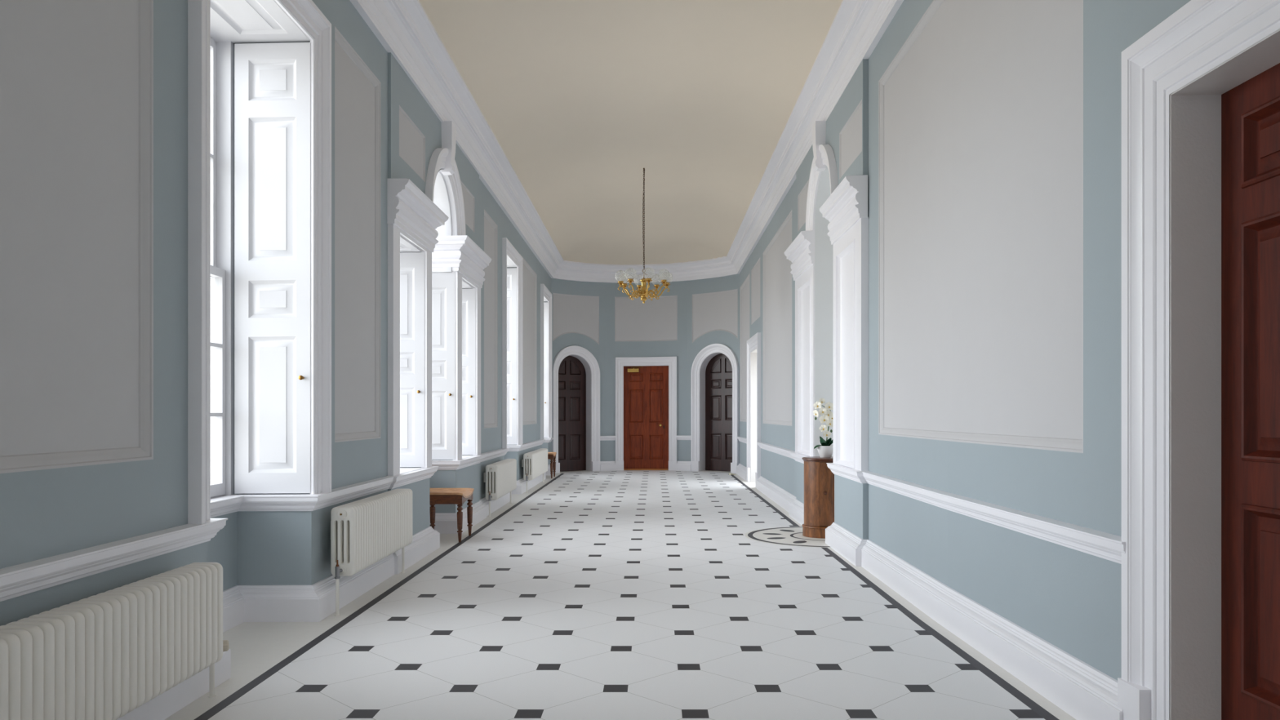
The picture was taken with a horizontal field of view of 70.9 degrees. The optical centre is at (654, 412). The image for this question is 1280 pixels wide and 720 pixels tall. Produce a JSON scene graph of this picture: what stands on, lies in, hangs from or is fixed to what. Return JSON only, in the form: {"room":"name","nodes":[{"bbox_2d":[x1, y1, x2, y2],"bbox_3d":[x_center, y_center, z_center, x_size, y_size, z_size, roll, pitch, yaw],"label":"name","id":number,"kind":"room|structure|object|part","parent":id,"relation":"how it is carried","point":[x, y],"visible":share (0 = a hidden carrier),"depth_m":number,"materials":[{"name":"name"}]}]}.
{"room":"historic interior","nodes":[
{"label":"historic interior","id":0,"kind":"room"},
{"bbox_2d":[0,0,551,626],"bbox_3d":[-2.370,-1.001,5.975,0.625,4.502,25.953,0,0,0],"label":"wall","id":1,"kind":"structure","parent":0,"point":[94,93],"depth_m":3.66,"materials":[{"name":"blue paint"}]},
{"bbox_3d":[-2.095,-1.164,2.135,0.060,2.712,3.170,0,0,0],"label":"panel","id":2,"kind":"part","parent":1,"relation":"part of","materials":[{"name":"paint"}]},
{"bbox_3d":[-2.114,-1.164,6.360,0.064,2.712,1.000,0,0,0],"label":"panel","id":3,"kind":"part","parent":1,"relation":"part of","materials":[{"name":"paint"}]},
{"bbox_3d":[-2.087,-2.285,7.695,0.044,0.410,0.850,0,0,0],"label":"panel","id":4,"kind":"part","parent":1,"relation":"part of","materials":[{"name":"paint"}]},
{"bbox_2d":[387,168,480,475],"bbox_3d":[-2.385,-0.941,8.855,0.686,2.936,3.640,0,0,0],"label":"window","id":5,"kind":"structure","parent":1,"relation":"in","point":[434,322],"depth_m":8.20,"materials":[{"name":"white paint"}]},
{"bbox_2d":[400,252,424,466],"bbox_3d":[-2.312,-0.478,8.104,0.490,1.934,0.035,0,0,0],"label":"shutter","id":6,"kind":"object","parent":5,"relation":"attached to","point":[411,264],"depth_m":8.09,"materials":[{"name":"white paint"}]},
{"bbox_2d":[431,271,454,459],"bbox_3d":[-2.321,-0.493,9.395,0.484,1.965,0.035,0,0,0],"label":"shutter","id":7,"kind":"object","parent":5,"relation":"attached to","point":[442,282],"depth_m":9.38,"materials":[{"name":"white paint"}]},
{"bbox_2d":[462,288,475,454],"bbox_3d":[-2.323,-0.478,10.464,0.490,1.934,0.035,0,0,0],"label":"shutter","id":8,"kind":"object","parent":5,"relation":"attached to","point":[468,295],"depth_m":10.45,"materials":[{"name":"white paint"}]},
{"bbox_2d":[386,177,491,288],"bbox_3d":[-2.257,-1.652,8.855,0.682,0.361,3.661,0,0,0],"label":"entablature","id":9,"kind":"object","parent":1,"relation":"attached to","point":[408,207],"visible":0.67,"depth_m":8.03,"materials":[{"name":"white paint"}]},
{"bbox_2d":[425,120,466,235],"bbox_3d":[-2.029,-2.331,8.830,0.128,1.003,1.480,0,0,0],"label":"trim","id":10,"kind":"structure","parent":1,"relation":"attached to","point":[443,157],"depth_m":8.76,"materials":[{"name":"white paint"}]},
{"bbox_3d":[-2.098,-2.285,9.965,0.044,0.410,0.850,0,0,0],"label":"panel","id":11,"kind":"part","parent":1,"relation":"part of","materials":[{"name":"paint"}]},
{"bbox_3d":[-2.138,-1.164,11.610,0.064,2.712,0.980,0,0,0],"label":"panel","id":12,"kind":"part","parent":1,"relation":"part of","materials":[{"name":"paint"}]},
{"bbox_2d":[502,237,523,448],"bbox_3d":[-2.397,-0.951,13.270,0.694,2.960,1.604,0,0,0],"label":"window","id":13,"kind":"structure","parent":1,"relation":"in","point":[512,277],"depth_m":13.89,"materials":[{"name":"white paint"}]},
{"bbox_2d":[506,267,516,444],"bbox_3d":[-2.354,-0.874,13.915,0.459,2.730,0.035,0,0,0],"label":"shutter","id":14,"kind":"object","parent":13,"relation":"attached to","point":[511,272],"depth_m":13.90,"materials":[{"name":"white paint"}]},
{"bbox_3d":[-2.154,-1.157,15.215,0.060,2.708,2.130,0,0,0],"label":"panel","id":15,"kind":"part","parent":1,"relation":"part of","materials":[{"name":"paint"}]},
{"bbox_2d":[540,284,551,439],"bbox_3d":[-2.416,-0.941,17.530,0.693,2.947,1.444,0,0,0],"label":"window","id":16,"kind":"structure","parent":1,"relation":"in","point":[545,295],"depth_m":18.08,"materials":[{"name":"white paint"}]},
{"bbox_2d":[543,302,547,437],"bbox_3d":[-2.373,-0.865,18.095,0.459,2.718,0.035,0,0,0],"label":"shutter","id":17,"kind":"object","parent":16,"relation":"attached to","point":[545,304],"depth_m":18.08,"materials":[{"name":"white paint"}]},
{"bbox_2d":[0,0,1125,601],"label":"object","id":18,"kind":"structure","parent":1,"relation":"in","point":[260,114],"depth_m":5.45,"materials":[{"name":"white paint"}]},
{"bbox_3d":[-2.632,-0.891,4.812,0.146,2.838,1.385,0,0,0],"label":"sash frame","id":19,"kind":"part","parent":18,"relation":"part of","materials":[{"name":"white paint"}]},
{"bbox_2d":[234,42,310,493],"bbox_3d":[-2.316,-0.879,5.470,0.459,2.736,0.035,0,0,0],"label":"shutter","id":20,"kind":"object","parent":18,"relation":"attached to","point":[272,81],"depth_m":5.45,"materials":[{"name":"white paint"}]},
{"bbox_3d":[-2.131,-0.213,5.432,0.028,0.027,0.041,0,0,0],"label":"knob","id":21,"kind":"part","parent":18,"relation":"part of","materials":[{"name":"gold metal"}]},
{"bbox_2d":[116,461,1123,719],"bbox_3d":[-0.246,1.145,6.252,4.682,0.211,26.507,0,0,0],"label":"baseboard","id":22,"kind":"structure","parent":1,"relation":"attached to","point":[1083,691],"depth_m":5.38,"materials":[{"name":"white paint"}]},
{"bbox_2d":[349,0,903,283],"bbox_3d":[-0.066,-3.038,6.295,4.148,0.494,26.602,0,0,0],"label":"crown molding","id":23,"kind":"structure","parent":1,"relation":"attached to","point":[403,28],"depth_m":9.39,"materials":[{"name":"white paint"}]},
{"bbox_2d":[164,470,1075,719],"bbox_3d":[-0.200,1.250,6.800,5.400,0.001,27.600,0,0,0],"label":"floor","id":24,"kind":"structure","parent":0,"point":[625,594],"depth_m":5.09,"materials":[{"name":"tile"}]},
{"bbox_2d":[0,562,228,719],"bbox_3d":[-1.956,0.948,2.952,0.193,0.605,2.128,0,0,0],"label":"radiator","id":25,"kind":"object","parent":24,"relation":"on","point":[104,655],"visible":1,"depth_m":3.12,"materials":[{"name":"beige metal"}]},
{"bbox_3d":[-1.913,1.033,3.987,0.048,0.052,0.051,0,0,-31],"label":"knob","id":26,"kind":"part","parent":25,"relation":"part of","materials":[{"name":"beige plastic"}]},
{"bbox_2d":[330,488,412,615],"bbox_3d":[-1.970,0.919,6.292,0.193,0.662,1.509,0,0,0],"label":"radiator","id":27,"kind":"object","parent":24,"relation":"on","point":[364,532],"visible":1,"depth_m":5.91,"materials":[{"name":"beige metal"}]},
{"bbox_2d":[429,488,474,542],"bbox_3d":[-2.076,1.009,8.930,0.460,0.482,0.540,0,0,0],"label":"stool","id":28,"kind":"object","parent":24,"relation":"on","point":[459,496],"visible":0.73,"depth_m":8.72,"materials":[{"name":"brown wood"}]},
{"bbox_3d":[-2.261,1.025,9.166,0.057,0.450,0.057,0,0,0],"label":"leg","id":29,"kind":"part","parent":28,"relation":"part of","materials":[{"name":"brown wood"}]},
{"bbox_3d":[-2.076,0.803,8.930,0.460,0.071,0.540,0,0,0],"label":"seat","id":30,"kind":"part","parent":28,"relation":"part of","materials":[{"name":"beige fabric"}]},
{"bbox_3d":[-1.881,1.025,8.694,0.057,0.450,0.057,0,0,0],"label":"leg","id":31,"kind":"part","parent":28,"relation":"part of","materials":[{"name":"brown wood"}]},
{"bbox_3d":[-1.881,1.025,9.166,0.057,0.450,0.057,0,0,0],"label":"leg","id":32,"kind":"part","parent":28,"relation":"part of","materials":[{"name":"brown wood"}]},
{"bbox_2d":[484,458,516,516],"bbox_3d":[-1.995,0.940,11.637,0.193,0.620,1.659,0,0,0],"label":"radiator","id":33,"kind":"object","parent":24,"relation":"on","point":[500,477],"visible":1,"depth_m":11.10,"materials":[{"name":"beige metal"}]},
{"bbox_2d":[521,448,547,493],"bbox_3d":[-2.010,0.944,15.162,0.193,0.612,2.209,0,0,0],"label":"radiator","id":34,"kind":"object","parent":24,"relation":"on","point":[535,463],"visible":1,"depth_m":14.40,"materials":[{"name":"beige metal"}]},
{"bbox_2d":[547,452,556,478],"bbox_3d":[-2.154,1.009,17.380,0.460,0.482,0.540,0,0,0],"label":"stool","id":35,"kind":"object","parent":24,"relation":"on","point":[552,455],"visible":0.48,"depth_m":17.14,"materials":[{"name":"brown wood"}]},
{"bbox_3d":[-1.959,1.025,17.144,0.057,0.450,0.057,0,0,0],"label":"leg","id":36,"kind":"part","parent":35,"relation":"part of","materials":[{"name":"brown wood"}]},
{"bbox_3d":[-2.154,0.803,17.380,0.460,0.071,0.540,0,0,0],"label":"seat","id":37,"kind":"part","parent":35,"relation":"part of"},
{"bbox_3d":[-1.959,1.025,17.616,0.057,0.450,0.057,0,0,0],"label":"leg","id":38,"kind":"part","parent":35,"relation":"part of","materials":[{"name":"brown wood"}]},
{"bbox_2d":[744,526,831,547],"bbox_3d":[1.510,1.249,9.120,1.180,0.001,1.560,0,0,0],"label":"inlay","id":39,"kind":"object","parent":24,"relation":"on","point":[787,535],"visible":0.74,"depth_m":9.02,"materials":[{"name":"white tile"}]},
{"bbox_2d":[801,456,834,538],"bbox_3d":[1.720,0.850,9.146,0.434,0.797,0.442,0,0,0],"label":"pedestal","id":40,"kind":"object","parent":39,"relation":"on","point":[819,479],"visible":0.7,"depth_m":8.97,"materials":[{"name":"brown wood"}]},
{"bbox_2d":[813,398,832,457],"bbox_3d":[1.742,0.150,9.116,0.213,0.601,0.234,0,0,38],"label":"potted orchid","id":41,"kind":"object","parent":40,"relation":"on","point":[825,451],"visible":0.91,"depth_m":9.06,"materials":[{"name":"white plant"}]},
{"bbox_3d":[1.634,0.005,9.086,0.021,0.076,0.084,0,0,-34],"label":"flower","id":42,"kind":"part","parent":41,"relation":"part of","materials":[{"name":"beige plant"}]},
{"bbox_3d":[1.646,-0.079,9.072,0.088,0.080,0.017,0,0,33],"label":"flower","id":43,"kind":"part","parent":41,"relation":"part of","materials":[{"name":"beige plant"}]},
{"bbox_3d":[1.690,-0.115,9.087,0.078,0.070,0.014,0,0,-21],"label":"flower","id":44,"kind":"part","parent":41,"relation":"part of","materials":[{"name":"beige plant"}]},
{"bbox_3d":[1.696,-0.018,9.067,0.086,0.079,0.016,0,0,18],"label":"flower","id":45,"kind":"part","parent":41,"relation":"part of","materials":[{"name":"beige plant"}]},
{"bbox_3d":[1.702,0.155,9.062,0.084,0.076,0.021,0,0,25],"label":"flower","id":46,"kind":"part","parent":41,"relation":"part of","materials":[{"name":"beige plant"}]},
{"bbox_3d":[1.710,0.060,9.056,0.103,0.093,0.018,0,0,9],"label":"flower","id":47,"kind":"part","parent":41,"relation":"part of","materials":[{"name":"beige plant"}]},
{"bbox_3d":[1.735,0.392,9.120,0.180,0.119,0.180,0,0,0],"label":"pot","id":48,"kind":"part","parent":41,"relation":"part of","materials":[{"name":"white ceramic"}]},
{"bbox_3d":[1.737,0.212,9.055,0.084,0.072,0.027,0,0,0],"label":"flower","id":49,"kind":"part","parent":41,"relation":"part of","materials":[{"name":"beige plant"}]},
{"bbox_3d":[1.758,0.011,9.082,0.095,0.087,0.017,0,0,-11],"label":"flower","id":50,"kind":"part","parent":41,"relation":"part of","materials":[{"name":"beige plant"}]},
{"bbox_3d":[1.764,-0.072,9.071,0.099,0.087,0.017,0,0,-9],"label":"flower","id":51,"kind":"part","parent":41,"relation":"part of","materials":[{"name":"beige plant"}]},
{"bbox_3d":[1.773,0.101,9.066,0.091,0.083,0.018,0,0,-12],"label":"flower","id":52,"kind":"part","parent":41,"relation":"part of","materials":[{"name":"beige plant"}]},
{"bbox_3d":[1.810,0.810,9.043,0.347,0.632,0.113,0,0,-40],"label":"door","id":53,"kind":"part","parent":40,"relation":"part of","materials":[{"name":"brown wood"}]},
{"bbox_2d":[418,0,842,264],"bbox_3d":[-0.100,-3.301,6.600,5.200,0.396,27.400,0,0,0],"label":"ceiling","id":54,"kind":"structure","parent":0,"point":[580,97],"depth_m":9.83,"materials":[{"name":"beige paint"}]},
{"bbox_2d":[617,168,670,303],"bbox_3d":[-0.148,-2.511,12.740,0.785,1.922,0.785,0,0,11],"label":"chandelier","id":55,"kind":"object","parent":54,"relation":"hanging from","point":[643,293],"visible":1,"depth_m":12.71,"materials":[{"name":"gold metal"}]},
{"bbox_3d":[-0.353,-1.705,12.697,0.331,0.190,0.019,0,0,-12],"label":"arm","id":56,"kind":"part","parent":55,"relation":"part of","materials":[{"name":"gold metal"}]},
{"bbox_3d":[-0.324,-1.705,12.854,0.331,0.190,0.019,0,0,33],"label":"arm","id":57,"kind":"part","parent":55,"relation":"part of","materials":[{"name":"gold metal"}]},
{"bbox_3d":[-0.262,-1.705,12.565,0.019,0.190,0.331,0,0,33],"label":"arm","id":58,"kind":"part","parent":55,"relation":"part of","materials":[{"name":"gold metal"}]},
{"bbox_3d":[-0.148,-2.740,12.740,0.020,1.405,0.020,0,0,16],"label":"chain","id":59,"kind":"part","parent":55,"relation":"part of","materials":[{"name":"brown metal"}]},
{"bbox_3d":[-0.104,-1.705,12.535,0.019,0.190,0.331,0,0,-12],"label":"arm","id":60,"kind":"part","parent":55,"relation":"part of","materials":[{"name":"gold metal"}]},
{"bbox_3d":[0.028,-1.705,12.626,0.331,0.190,0.019,0,0,33],"label":"arm","id":61,"kind":"part","parent":55,"relation":"part of","materials":[{"name":"gold metal"}]},
{"bbox_3d":[0.057,-1.705,12.784,0.331,0.190,0.019,0,0,-12],"label":"arm","id":62,"kind":"part","parent":55,"relation":"part of","materials":[{"name":"gold metal"}]},
{"bbox_2d":[551,274,739,463],"bbox_3d":[-0.190,-1.041,19.323,4.860,4.581,1.546,0,0,0],"label":"wall","id":63,"kind":"structure","parent":0,"point":[602,319],"depth_m":19.41,"materials":[{"name":"blue paint"}]},
{"bbox_3d":[-1.686,-1.990,19.082,1.155,1.044,0.118,0,0,-37],"label":"panel","id":64,"kind":"part","parent":63,"relation":"part of","materials":[{"name":"paint"}]},
{"bbox_2d":[551,346,600,473],"bbox_3d":[-1.755,-0.086,19.144,1.216,2.673,0.435,0,0,-38],"label":"door","id":65,"kind":"structure","parent":63,"relation":"in","point":[575,371],"depth_m":19.31,"materials":[{"name":"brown wood"}]},
{"bbox_2d":[614,356,677,471],"bbox_3d":[-0.180,0.013,19.604,1.365,2.473,0.329,0,0,0],"label":"door","id":66,"kind":"structure","parent":63,"relation":"in","point":[646,388],"depth_m":19.71,"materials":[{"name":"red mahogany"},{"name":"white paint"},{"name":"polished brass"}]},
{"bbox_3d":[-0.180,-2.048,19.572,1.356,0.999,0.147,0,0,0],"label":"panel","id":67,"kind":"part","parent":63,"relation":"part of","materials":[{"name":"paint"}]},
{"bbox_2d":[690,343,738,473],"bbox_3d":[1.375,-0.110,19.144,1.216,2.719,0.435,0,0,38],"label":"door","id":68,"kind":"structure","parent":63,"relation":"in","point":[714,375],"depth_m":19.31,"materials":[{"name":"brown wood"}]},
{"bbox_3d":[1.306,-2.038,19.082,1.155,1.079,0.118,0,0,37],"label":"panel","id":69,"kind":"part","parent":63,"relation":"part of","materials":[{"name":"paint"}]},
{"bbox_2d":[739,0,1191,679],"bbox_3d":[2.081,-1.060,5.974,0.705,4.621,25.956,0,0,-1],"label":"wall","id":70,"kind":"structure","parent":0,"point":[985,135],"depth_m":4.86,"materials":[{"name":"blue paint"}]},
{"bbox_3d":[1.790,-1.205,17.550,0.060,2.762,1.900,0,0,0],"label":"panel","id":71,"kind":"part","parent":70,"relation":"part of","materials":[{"name":"paint"}]},
{"bbox_2d":[746,332,760,488],"bbox_3d":[1.950,-0.040,15.715,0.511,2.580,1.740,0,0,0],"label":"door","id":72,"kind":"structure","parent":70,"relation":"in","point":[753,468],"depth_m":16.34,"materials":[{"name":"white paint"}]},
{"bbox_3d":[1.782,-2.096,15.650,0.044,0.993,1.400,0,0,0],"label":"panel","id":73,"kind":"part","parent":70,"relation":"part of","materials":[{"name":"paint"}]},
{"bbox_3d":[1.790,-1.216,13.050,0.060,2.775,3.100,0,0,0],"label":"panel","id":74,"kind":"part","parent":70,"relation":"part of","materials":[{"name":"paint"}]},
{"bbox_3d":[1.737,-2.378,10.295,0.044,0.429,0.910,0,0,0],"label":"panel","id":75,"kind":"part","parent":70,"relation":"part of","materials":[{"name":"paint"}]},
{"bbox_2d":[795,262,814,456],"bbox_3d":[1.733,-0.567,10.248,0.084,2.091,1.256,0,0,0],"label":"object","id":76,"kind":"object","parent":70,"relation":"attached to","point":[805,282],"visible":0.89,"depth_m":10.34,"materials":[{"name":"white paint"}]},
{"bbox_3d":[1.733,-0.501,10.215,0.084,1.956,0.870,0,0,0],"label":"panel","id":77,"kind":"part","parent":76,"relation":"part of","materials":[{"name":"white paint"}]},
{"bbox_2d":[805,120,838,231],"bbox_3d":[1.673,-2.434,9.090,0.125,0.972,1.440,0,0,0],"label":"trim","id":78,"kind":"structure","parent":70,"relation":"attached to","point":[823,153],"depth_m":9.02,"materials":[{"name":"white paint"}]},
{"bbox_2d":[783,174,867,280],"bbox_3d":[1.659,-1.776,9.133,0.181,0.351,3.515,0,0,0],"label":"entablature","id":79,"kind":"object","parent":70,"relation":"attached to","point":[847,204],"visible":0.98,"depth_m":8.05,"materials":[{"name":"white paint"}]},
{"bbox_2d":[832,217,868,471],"bbox_3d":[1.733,-0.567,7.977,0.084,2.091,1.166,0,0,0],"label":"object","id":80,"kind":"object","parent":70,"relation":"attached to","point":[851,251],"visible":0.99,"depth_m":7.94,"materials":[{"name":"white paint"}]},
{"bbox_3d":[1.733,-0.501,8.010,0.084,1.956,0.780,0,0,0],"label":"panel","id":81,"kind":"part","parent":80,"relation":"part of","materials":[{"name":"white paint"}]},
{"bbox_3d":[1.737,-2.378,7.885,0.044,0.429,0.910,0,0,0],"label":"panel","id":82,"kind":"part","parent":70,"relation":"part of","materials":[{"name":"paint"}]},
{"bbox_3d":[1.800,-1.218,5.410,0.073,2.773,3.300,0,0,-1],"label":"panel","id":83,"kind":"part","parent":70,"relation":"part of","materials":[{"name":"paint"}]},
{"bbox_2d":[1117,0,1279,719],"bbox_3d":[1.893,-0.052,2.582,0.277,2.604,1.592,0,0,-1],"label":"door","id":84,"kind":"structure","parent":70,"relation":"in","point":[1201,88],"depth_m":3.13,"materials":[{"name":"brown wood"}]}
]}

